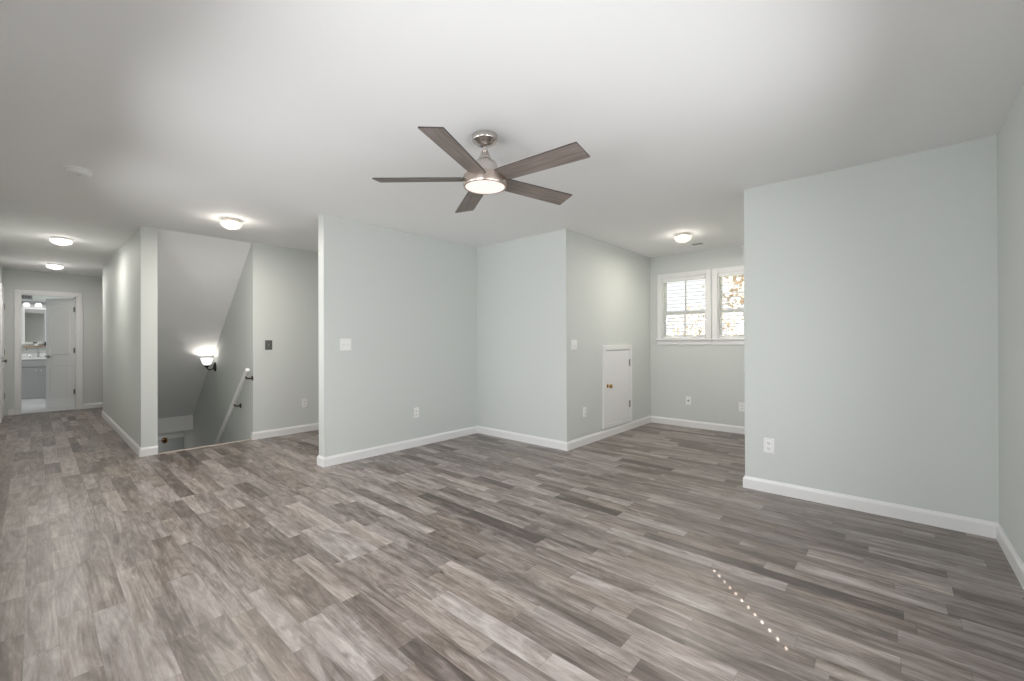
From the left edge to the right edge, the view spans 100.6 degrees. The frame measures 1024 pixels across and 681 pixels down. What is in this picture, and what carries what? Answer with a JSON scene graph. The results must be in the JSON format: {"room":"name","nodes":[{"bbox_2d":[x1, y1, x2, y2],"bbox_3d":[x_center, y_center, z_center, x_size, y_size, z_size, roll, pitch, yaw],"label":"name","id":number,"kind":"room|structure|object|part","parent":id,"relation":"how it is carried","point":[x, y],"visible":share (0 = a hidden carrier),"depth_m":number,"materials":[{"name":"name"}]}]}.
{"room":"empty living room","nodes":[
{"label":"empty living room","id":0,"kind":"room"},
{"bbox_2d":[0,264,2,285],"bbox_3d":[-4.937,0.009,3.856,13.697,2.440,0.110,0,0,42],"label":"wall","id":1,"kind":"structure","parent":0,"point":[1,268],"depth_m":6.81,"materials":[{"name":"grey paint"}]},
{"bbox_2d":[0,283,6,422],"bbox_3d":[-8.037,0.192,6.731,0.892,2.111,0.083,0,0,42],"label":"door","id":2,"kind":"structure","parent":1,"relation":"in","point":[2,305],"depth_m":6.52,"materials":[{"name":"wood"}]},
{"bbox_2d":[22,295,71,353],"bbox_3d":[-8.671,0.034,8.420,2.050,2.440,1.745,0,0,42],"label":"wall","id":3,"kind":"structure","parent":0,"point":[29,350],"depth_m":8.66,"materials":[{"name":"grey paint"}]},
{"bbox_2d":[22,295,31,298],"bbox_3d":[-9.790,-0.877,8.554,0.006,0.090,0.190,0,0,42],"label":"air vent","id":4,"kind":"object","parent":3,"relation":"in","point":[23,296],"visible":0.57,"depth_m":8.57,"materials":[{"name":"grey metal"}]},
{"bbox_2d":[22,301,45,306],"bbox_3d":[-9.627,-0.740,8.644,0.130,0.105,0.480,0,0,42],"label":"vanity light","id":5,"kind":"object","parent":3,"relation":"attached to","point":[25,303],"visible":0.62,"depth_m":8.60,"materials":[{"name":"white glass"}]},
{"bbox_2d":[22,307,45,343],"bbox_3d":[-9.663,-0.300,8.676,0.030,0.745,0.450,0,0,42],"label":"bathroom mirror","id":6,"kind":"object","parent":3,"relation":"attached to","point":[33,318],"visible":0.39,"depth_m":8.63,"materials":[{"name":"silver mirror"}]},
{"bbox_2d":[3,269,102,415],"bbox_3d":[-7.677,0.029,8.003,0.110,2.440,2.445,0,0,42],"label":"wall","id":7,"kind":"structure","parent":0,"point":[91,287],"depth_m":7.71,"materials":[{"name":"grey paint"}]},
{"bbox_2d":[14,289,82,414],"bbox_3d":[-8.331,0.195,7.660,0.668,2.111,0.814,0,0,42],"label":"door","id":8,"kind":"structure","parent":7,"relation":"in","point":[64,316],"depth_m":7.75,"materials":[{"name":"wood"}]},
{"bbox_2d":[8,402,102,414],"bbox_3d":[-7.639,1.201,7.944,0.014,0.095,2.285,0,0,42],"label":"baseboard","id":9,"kind":"structure","parent":7,"relation":"attached to","point":[88,405],"depth_m":7.80,"materials":[{"name":"white wood"}]},
{"bbox_2d":[103,226,157,447],"bbox_3d":[-5.267,1.385,5.781,3.737,5.180,0.137,0,0,42],"label":"wall","id":10,"kind":"structure","parent":0,"point":[130,347],"depth_m":4.82,"materials":[{"name":"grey paint"}]},
{"bbox_2d":[102,411,157,456],"bbox_3d":[-5.106,1.187,5.963,3.765,0.095,0.651,0,0,42],"label":"baseboard","id":11,"kind":"structure","parent":10,"relation":"attached to","point":[151,450],"depth_m":4.83,"materials":[{"name":"white wood"}]},
{"bbox_2d":[158,415,192,433],"bbox_3d":[-5.740,1.389,6.905,0.032,0.240,0.913,0,0,42],"label":"trim","id":12,"kind":"structure","parent":10,"relation":"attached to","point":[172,424],"depth_m":7.06,"materials":[{"name":"white wood"}]},
{"bbox_2d":[158,430,183,435],"bbox_3d":[-6.281,2.737,7.396,0.120,2.490,1.200,0,0,42],"label":"wall","id":13,"kind":"structure","parent":0,"point":[175,432],"depth_m":7.55,"materials":[{"name":"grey paint"}]},
{"bbox_2d":[158,433,183,452],"bbox_3d":[-6.238,2.825,7.349,0.034,2.315,0.913,0,0,42],"label":"door","id":14,"kind":"structure","parent":13,"relation":"in","point":[175,441],"depth_m":7.55,"materials":[{"name":"grey paint"}]},
{"bbox_2d":[157,229,250,418],"bbox_3d":[-4.677,0.023,5.959,3.050,2.480,0.953,0,0,42],"label":"ceiling","id":15,"kind":"structure","parent":0,"point":[198,276],"depth_m":5.59,"materials":[{"name":"white paint"}]},
{"bbox_2d":[184,249,250,448],"bbox_3d":[-4.644,1.385,6.607,3.766,5.180,0.100,0,0,42],"label":"wall","id":16,"kind":"structure","parent":0,"point":[231,356],"depth_m":5.86,"materials":[{"name":"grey paint"}]},
{"bbox_2d":[200,358,215,370],"bbox_3d":[-4.484,0.361,6.272,0.160,0.200,0.188,0,0,42],"label":"wall sconce","id":17,"kind":"object","parent":16,"relation":"attached to","point":[206,362],"visible":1,"depth_m":6.23,"materials":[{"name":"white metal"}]},
{"bbox_3d":[-4.493,0.314,6.261,0.160,0.105,0.160,0,0,42],"label":"lamp shade","id":18,"kind":"part","parent":17,"relation":"part of","materials":[{"name":"white glass"}]},
{"bbox_2d":[214,368,252,443],"bbox_3d":[-4.276,1.570,6.145,2.933,2.456,0.103,0,0,42],"label":"handrail","id":19,"kind":"object","parent":16,"relation":"attached to","point":[247,370],"visible":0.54,"depth_m":5.52,"materials":[{"name":"white wood"}]},
{"bbox_2d":[250,242,318,431],"bbox_3d":[-1.868,0.002,5.543,1.808,2.440,2.200,0,0,42],"label":"wall","id":20,"kind":"structure","parent":0,"point":[284,311],"depth_m":5.51,"materials":[{"name":"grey paint"}]},
{"bbox_2d":[158,439,251,453],"bbox_3d":[-3.526,1.348,4.935,0.050,0.256,0.913,0,0,42],"label":"trim","id":21,"kind":"structure","parent":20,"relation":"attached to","point":[246,439],"depth_m":4.90,"materials":[{"name":"beige wood"}]},
{"bbox_2d":[265,340,271,349],"bbox_3d":[-3.077,0.057,5.380,0.018,0.120,0.082,0,0,42],"label":"light switch","id":22,"kind":"object","parent":20,"relation":"attached to","point":[268,343],"visible":1,"depth_m":5.38,"materials":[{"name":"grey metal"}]},
{"bbox_2d":[251,423,318,439],"bbox_3d":[-1.885,1.174,5.483,1.733,0.095,2.114,0,0,42],"label":"baseboard","id":23,"kind":"structure","parent":20,"relation":"attached to","point":[315,426],"depth_m":5.51,"materials":[{"name":"white wood"}]},
{"bbox_2d":[302,398,306,407],"bbox_3d":[-2.785,0.840,5.710,0.010,0.116,0.072,0,0,42],"label":"outlet","id":24,"kind":"object","parent":20,"relation":"attached to","point":[304,401],"visible":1,"depth_m":5.71,"materials":[{"name":"white plastic"}]},
{"bbox_2d":[318,214,477,456],"bbox_3d":[-1.145,-0.002,4.932,0.115,2.440,2.137,0,0,42],"label":"wall","id":25,"kind":"structure","parent":0,"point":[405,302],"depth_m":4.65,"materials":[{"name":"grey paint"}]},
{"bbox_2d":[340,338,350,350],"bbox_3d":[-1.661,0.040,4.252,0.018,0.120,0.116,0,0,42],"label":"light switch","id":26,"kind":"object","parent":25,"relation":"attached to","point":[345,344],"visible":1,"depth_m":4.25,"materials":[{"name":"white plastic"}]},
{"bbox_2d":[413,407,418,417],"bbox_3d":[-1.099,0.828,4.884,0.010,0.116,0.072,0,0,42],"label":"outlet","id":27,"kind":"object","parent":25,"relation":"attached to","point":[415,410],"visible":1,"depth_m":4.88,"materials":[{"name":"white plastic"}]},
{"bbox_2d":[0,404,1023,680],"bbox_3d":[-2.757,1.350,6.295,13.700,0.254,6.660,0,0,42],"label":"floor","id":28,"kind":"structure","parent":0,"point":[641,553],"depth_m":2.24,"materials":[{"name":"plastic"}]},
{"bbox_2d":[22,348,45,405],"bbox_3d":[-9.444,0.699,8.482,0.583,1.108,0.784,0,0,42],"label":"bathroom vanity","id":29,"kind":"object","parent":28,"relation":"on","point":[33,364],"visible":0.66,"depth_m":8.27,"materials":[{"name":"grey paint"}]},
{"bbox_3d":[-9.375,0.816,8.171,0.022,0.580,0.363,0,0,42],"label":"cabinet door","id":30,"kind":"part","parent":29,"relation":"part of","materials":[{"name":"grey paint"}]},
{"bbox_3d":[-9.254,0.446,8.312,0.018,0.130,0.736,0,0,42],"label":"false drawer","id":31,"kind":"part","parent":29,"relation":"part of","materials":[{"name":"grey paint"}]},
{"bbox_2d":[22,353,45,359],"bbox_3d":[-9.451,0.317,8.488,0.568,0.110,0.784,0,0,42],"label":"countertop","id":32,"kind":"structure","parent":29,"relation":"on","point":[24,356],"depth_m":8.55,"materials":[{"name":"white stone"}]},
{"bbox_3d":[-9.127,0.815,8.450,0.022,0.580,0.363,0,0,42],"label":"cabinet door","id":33,"kind":"part","parent":29,"relation":"part of","materials":[{"name":"grey paint"}]},
{"bbox_2d":[317,416,1023,589],"bbox_3d":[0.522,1.161,3.376,4.692,0.095,6.427,0,0,42],"label":"baseboard","id":34,"kind":"structure","parent":28,"relation":"on","point":[984,528],"depth_m":3.34,"materials":[{"name":"white wood"}]},
{"bbox_2d":[0,0,1023,276],"bbox_3d":[-2.804,-1.288,6.335,13.800,0.150,6.660,0,0,42],"label":"ceiling","id":35,"kind":"structure","parent":0,"point":[274,117],"depth_m":2.23,"materials":[{"name":"white paint"}]},
{"bbox_2d":[46,263,63,269],"bbox_3d":[-7.180,-1.157,6.681,0.192,0.079,0.192,0,0,42],"label":"ceiling light","id":36,"kind":"object","parent":35,"relation":"attached to","point":[49,265],"visible":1,"depth_m":6.63,"materials":[{"name":"white glass"}]},
{"bbox_2d":[49,236,72,244],"bbox_3d":[-5.316,-1.167,5.015,0.192,0.079,0.192,0,0,42],"label":"ceiling light","id":37,"kind":"object","parent":35,"relation":"attached to","point":[56,240],"visible":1,"depth_m":4.96,"materials":[{"name":"white glass"}]},
{"bbox_2d":[64,166,93,177],"bbox_3d":[-3.097,-1.198,3.042,0.148,0.043,0.148,0,0,42],"label":"smoke detector","id":38,"kind":"object","parent":35,"relation":"attached to","point":[72,170],"visible":1,"depth_m":3.01,"materials":[{"name":"white plastic"}]},
{"bbox_2d":[220,217,241,229],"bbox_3d":[-2.825,-1.170,4.279,0.188,0.095,0.188,0,0,42],"label":"ceiling light","id":39,"kind":"object","parent":35,"relation":"attached to","point":[229,223],"visible":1,"depth_m":4.22,"materials":[{"name":"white glass"}]},
{"bbox_2d":[372,126,589,212],"bbox_3d":[-0.131,-1.073,2.552,1.255,0.317,1.284,0,0,42],"label":"ceiling fan","id":40,"kind":"object","parent":35,"relation":"hanging from","point":[483,176],"visible":1,"depth_m":2.47,"materials":[{"name":"silver metal"}]},
{"bbox_3d":[-0.535,-0.968,2.562,0.575,0.007,0.140,0,12,1],"label":"fan blade","id":41,"kind":"part","parent":40,"relation":"part of","materials":[{"name":"brown wood"}]},
{"bbox_3d":[-0.281,-0.970,2.205,0.140,0.007,0.575,12,4,18],"label":"fan blade","id":42,"kind":"part","parent":40,"relation":"part of","materials":[{"name":"brown wood"}]},
{"bbox_3d":[-0.273,-0.968,2.913,0.140,0.007,0.575,-13,4,-17],"label":"fan blade","id":43,"kind":"part","parent":40,"relation":"part of","materials":[{"name":"brown wood"}]},
{"bbox_3d":[0.142,-0.970,2.773,0.575,0.007,0.140,0,-12,-35],"label":"fan blade","id":44,"kind":"part","parent":40,"relation":"part of","materials":[{"name":"brown wood"}]},
{"bbox_3d":[0.137,-0.971,2.336,0.575,0.007,0.140,0,-12,37],"label":"fan blade","id":45,"kind":"part","parent":40,"relation":"part of","materials":[{"name":"brown wood"}]},
{"bbox_2d":[674,232,691,242],"bbox_3d":[1.982,-1.186,4.928,0.188,0.095,0.188,0,0,42],"label":"ceiling light","id":46,"kind":"object","parent":35,"relation":"attached to","point":[680,237],"visible":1,"depth_m":4.87,"materials":[{"name":"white glass"}]},
{"bbox_2d":[477,231,558,439],"bbox_3d":[0.019,-0.005,5.260,1.419,2.440,0.100,0,0,42],"label":"wall","id":47,"kind":"structure","parent":0,"point":[517,280],"depth_m":5.13,"materials":[{"name":"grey paint"}]},
{"bbox_2d":[558,229,650,441],"bbox_3d":[1.318,-0.009,5.570,0.110,2.440,2.289,0,0,42],"label":"wall","id":48,"kind":"structure","parent":0,"point":[604,288],"depth_m":5.12,"materials":[{"name":"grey paint"}]},
{"bbox_2d":[571,340,576,349],"bbox_3d":[0.705,0.051,4.784,0.018,0.120,0.116,0,0,42],"label":"light switch","id":49,"kind":"object","parent":48,"relation":"attached to","point":[573,342],"visible":1,"depth_m":4.78,"materials":[{"name":"white plastic"}]},
{"bbox_2d":[583,407,586,416],"bbox_3d":[0.847,0.832,4.945,0.010,0.116,0.072,0,0,42],"label":"outlet","id":50,"kind":"object","parent":48,"relation":"attached to","point":[584,408],"visible":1,"depth_m":4.94,"materials":[{"name":"white plastic"}]},
{"bbox_2d":[602,345,631,429],"bbox_3d":[1.398,0.578,5.523,0.082,1.040,0.785,0,0,42],"label":"door","id":51,"kind":"structure","parent":48,"relation":"in","point":[616,365],"depth_m":5.51,"materials":[{"name":"wood"}]},
{"bbox_2d":[650,245,744,426],"bbox_3d":[2.757,-0.014,5.775,1.988,2.440,0.130,0,0,42],"label":"wall","id":52,"kind":"structure","parent":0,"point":[713,376],"depth_m":5.87,"materials":[{"name":"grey paint"}]},
{"bbox_2d":[656,269,711,344],"bbox_3d":[2.446,-0.452,6.023,0.782,1.020,0.168,0,0,42],"label":"window","id":53,"kind":"structure","parent":52,"relation":"attached to","point":[661,290],"depth_m":6.03,"materials":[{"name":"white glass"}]},
{"bbox_3d":[2.428,0.015,6.000,0.782,0.085,0.110,0,0,42],"label":"sill","id":54,"kind":"part","parent":53,"relation":"part of","materials":[{"name":"white wood"}]},
{"bbox_3d":[2.474,-0.632,6.056,0.588,0.506,0.026,0,0,42],"label":"sash","id":55,"kind":"part","parent":53,"relation":"part of","materials":[{"name":"clear glass"}]},
{"bbox_3d":[2.457,-0.227,6.035,0.588,0.376,0.026,0,0,42],"label":"sash","id":56,"kind":"part","parent":53,"relation":"part of","materials":[{"name":"glass"}]},
{"bbox_2d":[663,276,705,337],"bbox_3d":[2.432,-0.462,6.008,0.580,0.847,0.054,0,0,42],"label":"window blind","id":57,"kind":"object","parent":52,"relation":"attached to","point":[696,278],"visible":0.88,"depth_m":5.99,"materials":[{"name":"white plastic"}]},
{"bbox_3d":[2.433,-0.047,6.006,0.580,0.018,0.044,0,0,42],"label":"rail","id":58,"kind":"part","parent":57,"relation":"part of","materials":[{"name":"white plastic"}]},
{"bbox_2d":[686,396,690,404],"bbox_3d":[2.462,0.839,5.939,0.072,0.116,0.018,0,0,42],"label":"cable jack","id":59,"kind":"object","parent":52,"relation":"attached to","point":[688,398],"visible":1,"depth_m":5.94,"materials":[{"name":"white plastic"}]},
{"bbox_2d":[711,265,743,344],"bbox_3d":[3.012,-0.456,5.519,0.782,1.020,0.168,0,0,42],"label":"window","id":60,"kind":"structure","parent":52,"relation":"attached to","point":[716,290],"depth_m":5.68,"materials":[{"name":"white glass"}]},
{"bbox_3d":[2.994,0.012,5.497,0.782,0.085,0.110,0,0,42],"label":"sill","id":61,"kind":"part","parent":60,"relation":"part of","materials":[{"name":"white wood"}]},
{"bbox_3d":[3.041,-0.636,5.553,0.588,0.506,0.026,0,0,42],"label":"sash","id":62,"kind":"part","parent":60,"relation":"part of","materials":[{"name":"glass"}]},
{"bbox_3d":[3.023,-0.231,5.531,0.588,0.376,0.026,0,0,42],"label":"sash","id":63,"kind":"part","parent":60,"relation":"part of","materials":[{"name":"clear glass"}]},
{"bbox_2d":[719,272,743,336],"bbox_3d":[2.998,-0.465,5.504,0.580,0.847,0.054,0,0,42],"label":"window blind","id":64,"kind":"object","parent":52,"relation":"attached to","point":[735,273],"visible":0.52,"depth_m":5.59,"materials":[{"name":"white plastic"}]},
{"bbox_2d":[739,402,744,411],"bbox_3d":[2.969,0.860,5.494,0.072,0.116,0.010,0,0,42],"label":"outlet","id":65,"kind":"object","parent":52,"relation":"attached to","point":[741,405],"visible":1,"depth_m":5.49,"materials":[{"name":"white plastic"}]},
{"bbox_2d":[744,135,998,522],"bbox_3d":[3.230,-0.021,3.855,1.491,2.440,2.309,0,0,42],"label":"wall","id":66,"kind":"structure","parent":0,"point":[871,289],"depth_m":2.93,"materials":[{"name":"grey paint"}]},
{"bbox_2d":[764,438,773,453],"bbox_3d":[2.034,0.833,3.368,0.072,0.116,0.010,0,0,42],"label":"outlet","id":67,"kind":"object","parent":66,"relation":"attached to","point":[768,442],"visible":1,"depth_m":3.37,"materials":[{"name":"white plastic"}]},
{"bbox_2d":[997,84,1023,563],"bbox_3d":[1.572,-0.022,0.952,0.110,2.440,4.433,0,0,42],"label":"wall","id":68,"kind":"structure","parent":0,"point":[1010,137],"depth_m":2.27,"materials":[{"name":"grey paint"}]},
{"label":"outside","id":69,"kind":"structure","parent":0,"visible":0},
{"bbox_3d":[17.933,4.325,35.177,100.000,0.200,63.600,0,0,42],"label":"ground","id":70,"kind":"structure","parent":69,"visible":0},
{"bbox_2d":[668,304,704,334],"bbox_3d":[10.376,1.075,24.269,3.025,6.312,3.081,0,0,42],"label":"tree","id":71,"kind":"object","parent":70,"relation":"on","point":[690,315],"visible":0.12,"depth_m":24.30,"materials":[{"name":"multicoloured plant"}]},
{"bbox_2d":[697,275,743,335],"bbox_3d":[7.468,0.189,12.785,3.592,8.044,3.569,0,0,42],"label":"tree","id":72,"kind":"object","parent":70,"relation":"on","point":[737,279],"visible":0.08,"depth_m":12.74,"materials":[{"name":"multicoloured plant"}]}
]}

